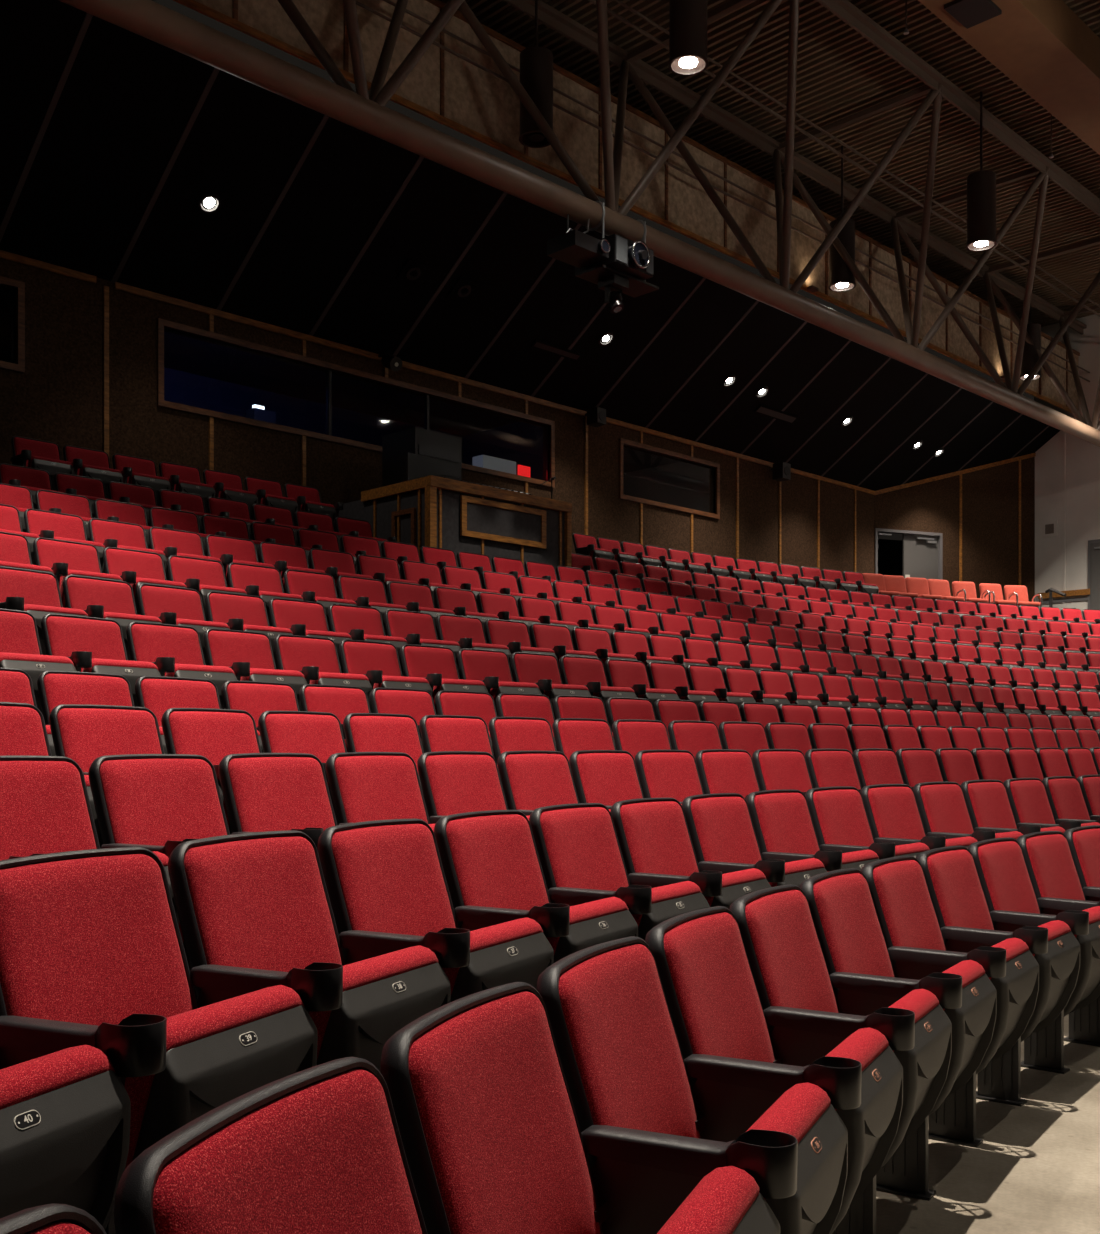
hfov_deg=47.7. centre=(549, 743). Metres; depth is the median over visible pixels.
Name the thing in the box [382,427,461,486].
equipment rack
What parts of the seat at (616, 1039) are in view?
backrest, support leg, armrest, number plate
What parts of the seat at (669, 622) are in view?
backrest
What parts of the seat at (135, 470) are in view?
backrest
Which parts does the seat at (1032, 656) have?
backrest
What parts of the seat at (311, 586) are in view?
backrest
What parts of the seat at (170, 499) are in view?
backrest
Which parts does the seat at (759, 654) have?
backrest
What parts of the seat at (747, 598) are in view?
backrest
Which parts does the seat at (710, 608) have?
backrest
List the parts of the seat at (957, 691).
backrest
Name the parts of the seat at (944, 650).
backrest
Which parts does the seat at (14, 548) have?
backrest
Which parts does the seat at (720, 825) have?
backrest, armrest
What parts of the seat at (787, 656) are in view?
backrest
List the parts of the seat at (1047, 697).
backrest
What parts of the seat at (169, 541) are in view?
support leg, backrest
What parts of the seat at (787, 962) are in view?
backrest, armrest, support leg, number plate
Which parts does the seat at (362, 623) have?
backrest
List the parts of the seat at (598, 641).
backrest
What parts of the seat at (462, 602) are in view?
backrest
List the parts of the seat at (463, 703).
backrest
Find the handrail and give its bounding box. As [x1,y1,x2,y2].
[1045,588,1065,606]
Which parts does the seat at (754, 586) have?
backrest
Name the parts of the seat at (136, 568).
backrest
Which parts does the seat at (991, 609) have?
backrest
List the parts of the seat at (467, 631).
backrest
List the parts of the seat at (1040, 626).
backrest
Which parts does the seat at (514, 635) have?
backrest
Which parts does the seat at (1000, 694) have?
backrest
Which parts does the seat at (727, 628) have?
backrest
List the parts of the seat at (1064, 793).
backrest, armrest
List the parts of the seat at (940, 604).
backrest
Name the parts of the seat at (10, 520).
backrest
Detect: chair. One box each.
[862,573,899,596]
[883,575,917,598]
[905,577,941,600]
[928,579,963,601]
[952,581,989,606]
[979,583,1017,607]
[1004,585,1041,617]
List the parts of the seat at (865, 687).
backrest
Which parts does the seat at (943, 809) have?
backrest, armrest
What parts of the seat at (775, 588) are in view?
backrest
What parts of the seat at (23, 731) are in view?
backrest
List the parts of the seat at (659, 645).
backrest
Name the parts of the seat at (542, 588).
backrest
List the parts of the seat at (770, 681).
backrest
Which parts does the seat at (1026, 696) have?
backrest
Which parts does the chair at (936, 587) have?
backrest, seat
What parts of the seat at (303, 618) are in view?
backrest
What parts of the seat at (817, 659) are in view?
backrest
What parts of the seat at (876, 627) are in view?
backrest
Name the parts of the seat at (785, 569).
backrest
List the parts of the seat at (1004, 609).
backrest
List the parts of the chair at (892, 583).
backrest, seat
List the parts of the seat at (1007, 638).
backrest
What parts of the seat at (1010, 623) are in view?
backrest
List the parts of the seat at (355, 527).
backrest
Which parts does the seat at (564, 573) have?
backrest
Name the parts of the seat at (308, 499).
backrest, support leg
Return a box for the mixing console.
[443,477,531,494]
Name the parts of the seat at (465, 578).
backrest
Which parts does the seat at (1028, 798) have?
backrest, armrest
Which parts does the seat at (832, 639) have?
backrest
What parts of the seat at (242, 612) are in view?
backrest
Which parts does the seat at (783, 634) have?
backrest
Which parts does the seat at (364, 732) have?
backrest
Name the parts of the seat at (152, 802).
armrest, backrest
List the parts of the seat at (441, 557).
backrest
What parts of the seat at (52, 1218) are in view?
backrest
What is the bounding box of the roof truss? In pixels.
[59,0,1099,446]
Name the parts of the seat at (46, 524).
backrest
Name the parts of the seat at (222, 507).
backrest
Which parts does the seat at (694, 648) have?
backrest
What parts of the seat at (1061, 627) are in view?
backrest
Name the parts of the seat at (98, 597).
backrest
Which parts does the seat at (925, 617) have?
backrest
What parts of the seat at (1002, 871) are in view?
backrest, armrest, support leg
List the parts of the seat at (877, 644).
backrest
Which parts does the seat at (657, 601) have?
backrest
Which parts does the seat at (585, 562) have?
backrest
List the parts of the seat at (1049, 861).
backrest, armrest, support leg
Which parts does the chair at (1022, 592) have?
backrest, seat, arm frame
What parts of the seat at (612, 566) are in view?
backrest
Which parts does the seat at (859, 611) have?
backrest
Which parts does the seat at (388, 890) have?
support leg, armrest, backrest, number plate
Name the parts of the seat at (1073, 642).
backrest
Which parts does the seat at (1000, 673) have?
backrest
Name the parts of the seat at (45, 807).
backrest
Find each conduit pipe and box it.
[355,0,1089,381]
[383,0,1089,372]
[588,0,1099,316]
[614,0,1099,306]
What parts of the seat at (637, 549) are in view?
backrest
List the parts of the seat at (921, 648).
backrest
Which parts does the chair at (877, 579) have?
backrest, seat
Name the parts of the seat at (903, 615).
backrest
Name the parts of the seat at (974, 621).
backrest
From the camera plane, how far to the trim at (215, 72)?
13.95 m
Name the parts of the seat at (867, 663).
backrest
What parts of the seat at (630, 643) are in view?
backrest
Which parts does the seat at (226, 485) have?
backrest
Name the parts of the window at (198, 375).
pane, pane, pane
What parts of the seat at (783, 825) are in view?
backrest, armrest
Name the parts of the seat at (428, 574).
backrest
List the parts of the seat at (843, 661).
backrest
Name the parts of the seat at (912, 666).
backrest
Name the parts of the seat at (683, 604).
backrest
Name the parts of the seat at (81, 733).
backrest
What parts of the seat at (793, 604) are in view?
backrest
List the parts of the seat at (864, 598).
backrest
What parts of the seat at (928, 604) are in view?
backrest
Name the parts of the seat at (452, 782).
armrest, backrest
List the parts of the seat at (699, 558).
backrest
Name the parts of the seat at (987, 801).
backrest, armrest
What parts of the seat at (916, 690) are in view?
backrest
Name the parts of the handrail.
post, rail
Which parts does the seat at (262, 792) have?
backrest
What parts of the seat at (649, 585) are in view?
backrest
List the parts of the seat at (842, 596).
backrest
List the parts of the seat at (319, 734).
backrest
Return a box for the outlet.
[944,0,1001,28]
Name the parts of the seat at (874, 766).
backrest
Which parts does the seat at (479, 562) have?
backrest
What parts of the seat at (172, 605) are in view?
backrest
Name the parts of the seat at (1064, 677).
backrest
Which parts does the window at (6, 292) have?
pane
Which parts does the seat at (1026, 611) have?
backrest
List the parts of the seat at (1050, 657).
backrest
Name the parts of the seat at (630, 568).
backrest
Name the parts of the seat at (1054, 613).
backrest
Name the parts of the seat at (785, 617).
backrest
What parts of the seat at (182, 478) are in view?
backrest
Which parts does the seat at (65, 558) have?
backrest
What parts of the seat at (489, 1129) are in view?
backrest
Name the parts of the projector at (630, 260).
hanging rod, hanging rod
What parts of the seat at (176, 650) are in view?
backrest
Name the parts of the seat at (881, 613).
backrest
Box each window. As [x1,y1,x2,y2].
[0,276,24,372]
[157,318,554,487]
[619,438,719,518]
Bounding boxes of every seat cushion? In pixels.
[0,529,38,537]
[0,561,53,572]
[0,652,73,664]
[0,1045,115,1109]
[16,507,26,511]
[23,486,62,492]
[24,604,87,615]
[28,456,72,466]
[45,725,50,733]
[54,537,104,547]
[60,569,122,607]
[78,494,116,500]
[79,464,121,475]
[82,658,158,671]
[84,775,89,786]
[104,612,161,622]
[118,545,165,556]
[124,985,303,1168]
[128,472,168,483]
[131,502,167,508]
[131,577,186,597]
[152,851,168,865]
[165,664,234,676]
[175,480,213,490]
[176,619,229,628]
[177,553,221,562]
[181,510,216,515]
[198,584,246,593]
[219,487,256,497]
[223,797,229,826]
[226,560,274,586]
[229,517,263,522]
[241,668,304,680]
[243,624,292,633]
[259,591,302,598]
[261,494,296,504]
[275,523,306,528]
[281,566,325,589]
[301,501,334,510]
[306,630,351,638]
[309,945,438,1058]
[310,672,368,683]
[315,597,356,604]
[318,530,347,535]
[333,572,373,584]
[359,535,385,540]
[364,634,407,642]
[369,602,407,609]
[373,675,429,688]
[383,578,418,583]
[419,607,454,613]
[420,639,459,645]
[429,583,460,588]
[432,678,485,710]
[442,918,542,993]
[466,611,498,617]
[471,588,500,593]
[472,643,509,650]
[490,681,538,701]
[509,616,539,621]
[510,592,537,597]
[513,646,554,680]
[544,684,588,696]
[546,897,628,953]
[547,597,572,601]
[550,620,578,625]
[558,650,597,672]
[582,601,605,605]
[588,624,614,628]
[590,548,612,556]
[593,686,634,696]
[601,653,636,667]
[614,552,636,559]
[615,605,637,609]
[624,627,649,632]
[631,881,701,926]
[638,556,659,563]
[638,688,676,697]
[641,656,673,663]
[646,608,667,612]
[657,1166,758,1233]
[658,631,681,635]
[662,559,682,566]
[676,612,695,615]
[680,690,715,699]
[684,562,705,570]
[684,659,708,663]
[690,634,711,638]
[704,615,722,618]
[704,868,765,906]
[707,565,727,573]
[715,637,740,641]
[718,661,741,666]
[719,692,752,700]
[729,568,748,576]
[731,618,748,622]
[744,640,767,645]
[746,1082,830,1198]
[750,664,771,668]
[751,571,770,579]
[756,621,773,625]
[756,694,786,702]
[769,858,824,886]
[772,642,794,647]
[773,574,791,581]
[780,624,796,627]
[781,666,800,670]
[790,696,818,703]
[794,576,813,584]
[802,645,818,648]
[803,627,819,630]
[810,668,828,672]
[816,579,834,586]
[822,697,849,704]
[826,629,841,632]
[826,1027,887,1109]
[827,647,842,650]
[827,849,878,871]
[837,581,856,589]
[837,670,854,674]
[848,632,864,635]
[850,650,865,653]
[852,699,877,705]
[858,583,876,591]
[862,672,878,676]
[871,634,886,637]
[872,652,887,655]
[880,700,904,707]
[887,674,901,677]
[888,989,938,1051]
[892,636,908,639]
[894,654,908,656]
[895,842,929,855]
[906,701,929,708]
[909,676,924,679]
[914,638,929,640]
[916,656,931,658]
[931,678,946,681]
[932,639,951,643]
[932,702,953,711]
[938,657,953,660]
[942,960,984,1009]
[946,836,977,846]
[953,641,972,645]
[953,679,967,682]
[955,703,975,711]
[956,659,974,662]
[969,680,988,684]
[975,643,994,646]
[978,704,996,711]
[981,660,996,663]
[989,938,1028,979]
[995,831,1022,839]
[996,644,1015,648]
[996,682,1010,684]
[998,662,1017,665]
[999,705,1017,711]
[1013,683,1032,687]
[1018,646,1037,650]
[1020,663,1039,666]
[1020,706,1038,712]
[1024,631,1039,633]
[1032,920,1070,955]
[1034,684,1052,688]
[1040,647,1058,652]
[1041,707,1059,713]
[1041,826,1064,832]
[1043,664,1060,668]
[1055,685,1074,689]
[1061,648,1079,652]
[1062,708,1080,714]
[1063,666,1082,669]
[1074,906,1099,936]
[1077,686,1095,690]
[1081,822,1099,826]
[1082,649,1099,653]
[1083,709,1099,714]
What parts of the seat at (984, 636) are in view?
backrest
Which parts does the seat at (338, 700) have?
backrest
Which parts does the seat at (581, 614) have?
backrest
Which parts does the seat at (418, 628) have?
backrest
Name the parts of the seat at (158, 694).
backrest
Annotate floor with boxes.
[194,990,1099,1233]
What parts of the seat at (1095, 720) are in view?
backrest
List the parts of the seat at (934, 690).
backrest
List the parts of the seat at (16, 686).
backrest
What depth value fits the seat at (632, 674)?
10.76 m
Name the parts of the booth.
panel, rail, hatch frame, corner post, rail, panel, framed panel, corner post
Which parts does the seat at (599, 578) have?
backrest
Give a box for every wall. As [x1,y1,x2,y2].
[0,258,873,577]
[195,0,1078,410]
[874,457,1034,611]
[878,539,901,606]
[1034,313,1099,619]
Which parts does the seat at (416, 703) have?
backrest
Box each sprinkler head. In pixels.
[903,0,908,34]
[1049,115,1053,158]
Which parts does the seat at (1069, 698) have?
backrest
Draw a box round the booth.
[338,475,571,579]
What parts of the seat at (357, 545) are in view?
backrest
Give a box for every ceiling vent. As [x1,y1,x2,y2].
[531,339,581,360]
[754,404,797,423]
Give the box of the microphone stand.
[540,476,555,498]
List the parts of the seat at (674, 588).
backrest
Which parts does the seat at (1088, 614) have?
backrest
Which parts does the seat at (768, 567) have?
backrest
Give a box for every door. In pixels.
[875,528,942,579]
[1088,539,1099,609]
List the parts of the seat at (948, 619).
backrest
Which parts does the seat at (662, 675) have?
backrest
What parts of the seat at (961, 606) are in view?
backrest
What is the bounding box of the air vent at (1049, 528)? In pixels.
[1042,520,1057,537]
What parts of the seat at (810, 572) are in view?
backrest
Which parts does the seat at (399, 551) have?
backrest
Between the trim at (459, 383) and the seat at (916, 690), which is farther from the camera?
the trim at (459, 383)
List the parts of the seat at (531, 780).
armrest, backrest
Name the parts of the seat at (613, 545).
backrest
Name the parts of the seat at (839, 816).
backrest, armrest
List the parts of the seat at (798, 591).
backrest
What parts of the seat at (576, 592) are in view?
backrest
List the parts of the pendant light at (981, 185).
stem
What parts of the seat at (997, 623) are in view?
backrest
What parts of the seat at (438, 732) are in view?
backrest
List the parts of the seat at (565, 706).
backrest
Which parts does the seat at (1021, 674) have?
backrest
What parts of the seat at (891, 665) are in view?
backrest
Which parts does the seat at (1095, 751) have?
backrest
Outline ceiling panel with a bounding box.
[918,0,1099,154]
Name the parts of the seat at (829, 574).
backrest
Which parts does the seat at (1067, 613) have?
backrest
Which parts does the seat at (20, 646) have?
backrest, number plate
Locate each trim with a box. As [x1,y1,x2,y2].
[0,13,92,241]
[0,250,95,283]
[103,285,108,455]
[111,68,219,282]
[115,282,874,494]
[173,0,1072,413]
[209,314,213,331]
[209,416,213,469]
[217,115,328,310]
[232,0,237,19]
[302,339,305,355]
[302,436,305,485]
[309,156,423,335]
[344,12,348,71]
[384,367,387,377]
[392,192,507,356]
[426,0,1079,355]
[440,8,443,115]
[458,382,460,396]
[464,224,580,378]
[524,146,527,155]
[524,400,527,413]
[524,482,527,492]
[531,302,606,396]
[585,416,587,534]
[594,277,705,407]
[599,94,601,189]
[640,431,642,443]
[640,503,642,544]
[645,300,758,427]
[665,131,667,220]
[690,445,692,456]
[690,513,692,560]
[695,321,806,441]
[724,163,726,247]
[736,457,738,558]
[740,340,850,453]
[777,242,778,271]
[779,481,780,570]
[785,357,890,462]
[817,479,819,568]
[821,373,927,476]
[825,218,827,294]
[854,489,855,571]
[857,388,961,485]
[869,242,871,315]
[875,453,1035,494]
[901,401,992,484]
[909,264,911,319]
[946,283,947,350]
[958,414,1022,470]
[959,474,961,580]
[979,302,981,366]
[1010,319,1012,379]
[1010,425,1048,458]
[1018,460,1020,612]
[1038,589,1089,598]
[1039,378,1040,393]
[1039,597,1087,603]
[1063,340,1064,607]
[1066,352,1067,406]
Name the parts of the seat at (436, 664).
backrest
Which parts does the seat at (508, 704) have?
backrest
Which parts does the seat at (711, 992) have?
backrest, support leg, armrest, number plate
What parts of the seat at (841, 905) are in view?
backrest, armrest, support leg, number plate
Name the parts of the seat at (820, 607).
backrest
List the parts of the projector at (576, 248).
hanging rod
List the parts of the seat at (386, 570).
backrest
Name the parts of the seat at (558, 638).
backrest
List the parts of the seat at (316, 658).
backrest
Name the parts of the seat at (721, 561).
backrest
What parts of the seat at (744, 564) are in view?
backrest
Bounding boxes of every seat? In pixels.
[0,463,62,508]
[0,483,33,531]
[0,504,38,564]
[0,532,53,574]
[0,566,87,654]
[0,608,76,714]
[0,667,55,755]
[0,702,102,847]
[0,755,178,924]
[0,847,317,1233]
[0,1045,130,1229]
[0,1203,106,1233]
[11,436,73,490]
[24,508,104,572]
[33,537,122,607]
[35,490,92,540]
[37,671,167,753]
[41,614,160,706]
[49,704,222,801]
[54,472,116,517]
[63,445,122,498]
[63,575,161,660]
[88,518,166,571]
[88,754,229,989]
[94,499,150,548]
[102,547,186,614]
[107,481,167,525]
[112,454,170,505]
[114,1057,426,1233]
[126,622,237,708]
[135,676,263,752]
[137,584,229,664]
[148,527,222,580]
[149,507,209,555]
[158,489,216,533]
[159,462,215,512]
[161,708,261,834]
[167,555,246,620]
[168,830,450,1070]
[201,515,260,562]
[203,469,257,519]
[203,628,306,710]
[205,535,274,586]
[205,591,292,669]
[206,497,263,539]
[218,753,337,850]
[221,680,299,730]
[227,563,303,626]
[244,476,297,524]
[250,522,311,568]
[252,504,306,545]
[258,711,346,824]
[259,542,325,592]
[269,598,351,672]
[274,634,371,705]
[284,483,342,531]
[284,569,356,631]
[294,510,347,551]
[296,528,357,571]
[299,684,370,751]
[309,548,373,598]
[318,819,553,1001]
[326,752,434,831]
[328,604,407,676]
[335,517,396,556]
[337,576,407,635]
[339,640,431,712]
[340,534,399,573]
[343,713,427,811]
[356,554,418,603]
[370,688,436,752]
[380,982,780,1233]
[381,540,420,579]
[384,609,460,673]
[387,581,454,639]
[400,560,460,607]
[400,644,488,714]
[417,751,529,823]
[419,715,497,765]
[420,546,457,583]
[433,587,498,643]
[434,810,637,962]
[435,690,497,759]
[436,614,511,678]
[442,566,500,612]
[457,551,492,588]
[457,648,541,716]
[477,592,539,646]
[481,571,537,616]
[484,619,557,681]
[489,717,556,764]
[491,556,525,591]
[496,693,556,748]
[497,750,610,815]
[510,652,590,719]
[518,576,572,619]
[518,596,578,649]
[524,561,556,595]
[529,623,597,683]
[529,803,709,940]
[536,936,847,1233]
[552,718,615,759]
[553,580,605,622]
[553,695,615,746]
[556,565,587,598]
[556,601,615,650]
[559,656,636,724]
[569,750,681,808]
[571,627,637,685]
[572,533,614,566]
[572,553,609,583]
[586,570,619,604]
[586,585,637,620]
[592,605,650,649]
[593,557,634,585]
[597,537,637,570]
[604,659,679,719]
[605,697,671,746]
[610,798,770,908]
[611,631,673,685]
[612,719,671,759]
[614,574,648,596]
[617,589,667,614]
[619,561,660,579]
[621,541,661,566]
[626,609,682,653]
[635,750,703,803]
[641,578,676,598]
[644,545,684,573]
[644,565,683,583]
[645,906,902,1233]
[647,593,695,619]
[647,634,709,669]
[647,662,718,705]
[654,699,700,729]
[658,613,714,644]
[667,581,702,602]
[668,549,706,573]
[668,568,707,587]
[668,720,722,756]
[675,596,722,621]
[682,638,741,670]
[682,793,826,886]
[686,665,755,705]
[689,616,741,642]
[690,552,728,580]
[692,572,730,590]
[692,585,728,605]
[695,749,760,799]
[698,701,742,729]
[702,600,748,624]
[713,555,750,579]
[715,575,753,592]
[715,641,772,673]
[716,588,755,608]
[717,619,768,645]
[718,721,769,756]
[722,667,789,707]
[727,603,773,627]
[729,884,951,1233]
[735,558,772,583]
[738,578,776,596]
[739,592,778,611]
[739,702,780,727]
[745,623,794,648]
[745,644,801,674]
[746,789,879,871]
[752,606,796,630]
[752,749,812,794]
[757,561,794,589]
[757,670,821,708]
[761,581,798,598]
[762,595,800,614]
[765,722,812,755]
[771,626,819,651]
[774,646,828,675]
[775,610,819,632]
[777,704,815,727]
[779,564,815,587]
[783,584,820,602]
[785,597,823,617]
[789,672,851,708]
[796,628,842,653]
[799,612,842,634]
[800,566,836,594]
[800,868,996,1200]
[802,649,854,678]
[805,586,841,603]
[805,749,861,790]
[805,786,929,859]
[807,723,852,753]
[808,600,846,618]
[813,705,849,728]
[819,631,865,655]
[819,674,880,709]
[822,569,857,593]
[822,615,864,637]
[827,589,863,605]
[828,651,879,679]
[830,603,868,621]
[842,634,887,657]
[843,571,878,594]
[844,618,887,639]
[846,706,880,725]
[847,724,888,751]
[848,676,907,710]
[849,591,884,608]
[852,605,890,623]
[852,654,902,681]
[852,748,912,788]
[860,784,977,849]
[861,856,1038,1147]
[865,636,910,659]
[867,620,909,641]
[870,593,906,610]
[874,607,912,625]
[874,678,932,711]
[876,656,925,683]
[877,708,909,728]
[883,725,921,752]
[887,638,932,661]
[889,622,931,643]
[892,595,927,613]
[896,609,933,627]
[896,748,943,786]
[898,658,947,684]
[900,680,955,711]
[906,709,936,727]
[910,640,953,663]
[911,624,951,643]
[913,597,948,614]
[913,782,1022,840]
[916,725,952,751]
[916,846,1079,1106]
[918,611,955,629]
[921,660,968,685]
[924,681,978,712]
[932,642,975,664]
[933,626,973,645]
[933,710,962,728]
[934,599,969,625]
[935,748,979,785]
[939,613,976,632]
[943,662,990,687]
[947,683,999,713]
[947,726,981,750]
[954,644,997,666]
[955,601,990,625]
[955,628,994,646]
[959,711,986,728]
[961,615,998,632]
[961,780,1064,834]
[965,664,1012,688]
[967,837,1099,1073]
[968,685,1020,713]
[971,748,1012,782]
[976,602,1011,625]
[976,646,1018,667]
[976,727,1008,749]
[977,630,1015,648]
[982,616,1019,634]
[983,712,1008,728]
[987,665,1033,689]
[990,686,1041,714]
[998,604,1031,625]
[998,631,1037,650]
[998,647,1040,669]
[1003,618,1041,636]
[1003,727,1034,749]
[1003,778,1099,830]
[1004,747,1043,780]
[1005,713,1030,729]
[1009,667,1054,691]
[1011,687,1062,715]
[1016,831,1099,1046]
[1019,605,1053,625]
[1020,633,1058,652]
[1020,649,1062,671]
[1025,619,1061,635]
[1027,713,1051,728]
[1029,728,1057,748]
[1031,668,1076,691]
[1033,689,1082,715]
[1035,747,1071,777]
[1040,607,1074,632]
[1042,634,1080,654]
[1042,650,1083,672]
[1042,776,1099,823]
[1046,621,1082,637]
[1048,714,1071,729]
[1053,669,1098,693]
[1053,728,1079,748]
[1055,690,1099,716]
[1061,608,1095,628]
[1063,636,1099,654]
[1063,747,1097,778]
[1063,825,1099,901]
[1064,652,1099,673]
[1068,622,1099,638]
[1068,715,1092,729]
[1075,671,1099,691]
[1075,729,1099,748]
[1076,691,1099,708]
[1077,775,1099,819]
[1082,609,1099,622]
[1085,637,1099,649]
[1085,653,1099,666]
[1089,623,1099,634]
[1089,716,1099,730]
[1089,747,1099,774]
[1096,672,1099,684]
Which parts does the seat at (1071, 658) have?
backrest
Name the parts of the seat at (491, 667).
backrest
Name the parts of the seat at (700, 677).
backrest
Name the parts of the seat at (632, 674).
backrest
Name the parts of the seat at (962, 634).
backrest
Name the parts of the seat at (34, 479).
backrest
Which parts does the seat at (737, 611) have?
backrest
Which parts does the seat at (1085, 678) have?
backrest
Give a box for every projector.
[547,214,609,268]
[575,201,658,297]
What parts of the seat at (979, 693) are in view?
backrest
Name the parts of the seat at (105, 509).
backrest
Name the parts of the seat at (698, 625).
backrest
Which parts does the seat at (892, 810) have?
backrest, armrest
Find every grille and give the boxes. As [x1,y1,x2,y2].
[615,235,626,263]
[645,249,652,274]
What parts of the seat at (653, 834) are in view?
armrest, backrest, number plate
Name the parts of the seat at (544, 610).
backrest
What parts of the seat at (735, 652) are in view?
backrest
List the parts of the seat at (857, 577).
backrest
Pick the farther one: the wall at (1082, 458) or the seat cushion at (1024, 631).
the wall at (1082, 458)
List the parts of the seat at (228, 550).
backrest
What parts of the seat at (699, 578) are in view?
backrest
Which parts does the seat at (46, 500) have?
backrest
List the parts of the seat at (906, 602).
backrest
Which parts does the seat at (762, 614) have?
backrest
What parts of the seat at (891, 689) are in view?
backrest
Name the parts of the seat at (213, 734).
backrest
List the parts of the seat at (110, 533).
backrest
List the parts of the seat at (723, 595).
backrest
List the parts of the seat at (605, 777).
backrest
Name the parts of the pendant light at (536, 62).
stem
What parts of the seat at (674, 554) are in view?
backrest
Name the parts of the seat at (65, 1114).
number plate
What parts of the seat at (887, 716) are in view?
backrest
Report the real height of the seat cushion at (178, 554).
0.381 m
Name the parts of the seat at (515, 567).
backrest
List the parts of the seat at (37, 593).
armrest, backrest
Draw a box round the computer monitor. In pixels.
[406,452,441,480]
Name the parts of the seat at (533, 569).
backrest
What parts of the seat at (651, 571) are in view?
backrest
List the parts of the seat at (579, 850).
support leg, armrest, backrest, number plate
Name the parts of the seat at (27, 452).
armrest, support leg, backrest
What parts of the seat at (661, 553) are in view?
backrest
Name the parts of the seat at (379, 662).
backrest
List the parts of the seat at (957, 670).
backrest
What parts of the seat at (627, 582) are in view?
backrest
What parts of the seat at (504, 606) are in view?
backrest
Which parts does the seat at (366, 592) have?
backrest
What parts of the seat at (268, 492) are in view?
backrest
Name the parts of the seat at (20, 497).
backrest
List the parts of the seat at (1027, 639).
backrest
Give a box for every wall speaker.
[585,407,605,426]
[771,462,790,481]
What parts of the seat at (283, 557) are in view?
backrest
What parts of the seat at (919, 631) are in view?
backrest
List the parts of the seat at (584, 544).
armrest, support leg, backrest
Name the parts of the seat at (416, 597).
backrest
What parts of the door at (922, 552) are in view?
closer arm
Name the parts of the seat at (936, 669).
backrest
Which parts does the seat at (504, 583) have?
backrest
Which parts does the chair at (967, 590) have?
arm frame, backrest, seat, arm frame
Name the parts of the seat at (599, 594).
backrest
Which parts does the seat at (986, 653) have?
backrest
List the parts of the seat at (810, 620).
backrest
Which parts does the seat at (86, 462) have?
backrest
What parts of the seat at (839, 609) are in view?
backrest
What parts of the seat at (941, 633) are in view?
backrest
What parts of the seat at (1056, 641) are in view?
backrest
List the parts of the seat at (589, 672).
backrest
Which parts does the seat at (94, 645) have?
backrest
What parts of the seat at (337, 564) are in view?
backrest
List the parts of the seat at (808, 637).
backrest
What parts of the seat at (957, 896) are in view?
backrest, armrest, support leg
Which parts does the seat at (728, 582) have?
backrest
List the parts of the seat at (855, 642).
backrest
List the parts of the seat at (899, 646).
backrest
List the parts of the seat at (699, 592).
backrest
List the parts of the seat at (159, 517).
backrest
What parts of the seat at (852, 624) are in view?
backrest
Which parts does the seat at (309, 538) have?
backrest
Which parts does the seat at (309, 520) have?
backrest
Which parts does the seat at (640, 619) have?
backrest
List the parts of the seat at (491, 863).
support leg, armrest, backrest, number plate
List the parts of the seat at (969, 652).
backrest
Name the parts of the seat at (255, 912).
armrest, support leg, backrest, number plate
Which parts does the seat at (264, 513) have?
backrest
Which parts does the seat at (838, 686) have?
backrest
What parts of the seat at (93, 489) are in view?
backrest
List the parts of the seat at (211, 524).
backrest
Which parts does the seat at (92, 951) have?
armrest, support leg, backrest, number plate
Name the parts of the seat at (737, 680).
backrest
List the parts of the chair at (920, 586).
backrest, seat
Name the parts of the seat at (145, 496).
backrest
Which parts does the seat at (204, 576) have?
backrest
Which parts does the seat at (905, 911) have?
backrest, armrest, support leg, number plate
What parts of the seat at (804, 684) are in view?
backrest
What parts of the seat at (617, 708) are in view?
backrest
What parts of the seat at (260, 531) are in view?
backrest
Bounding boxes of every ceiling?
[0,0,1060,490]
[440,0,1099,326]
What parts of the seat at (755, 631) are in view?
backrest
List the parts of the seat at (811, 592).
backrest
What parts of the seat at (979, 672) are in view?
backrest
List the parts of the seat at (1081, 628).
backrest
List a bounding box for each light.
[198,193,220,213]
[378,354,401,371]
[519,0,552,147]
[598,274,628,313]
[598,332,613,345]
[668,0,707,75]
[722,375,736,386]
[755,386,768,397]
[807,285,818,292]
[829,145,855,291]
[841,416,852,426]
[911,440,922,449]
[933,448,944,456]
[966,91,996,250]
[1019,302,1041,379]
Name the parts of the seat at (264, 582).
backrest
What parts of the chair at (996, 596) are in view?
arm frame, backrest, seat, arm frame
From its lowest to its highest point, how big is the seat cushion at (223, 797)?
0.381 m
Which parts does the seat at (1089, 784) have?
backrest, armrest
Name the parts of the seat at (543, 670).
backrest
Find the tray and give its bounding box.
[577,264,658,297]
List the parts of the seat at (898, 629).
backrest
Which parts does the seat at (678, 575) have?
backrest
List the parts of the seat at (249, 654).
backrest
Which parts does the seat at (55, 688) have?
backrest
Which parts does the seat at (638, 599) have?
backrest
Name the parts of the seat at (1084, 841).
backrest, armrest, support leg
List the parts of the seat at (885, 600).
backrest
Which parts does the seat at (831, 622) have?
backrest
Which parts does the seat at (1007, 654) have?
backrest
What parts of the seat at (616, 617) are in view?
backrest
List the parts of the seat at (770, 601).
backrest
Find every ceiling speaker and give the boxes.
[396,258,429,285]
[447,276,479,302]
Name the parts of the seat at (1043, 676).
backrest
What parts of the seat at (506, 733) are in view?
backrest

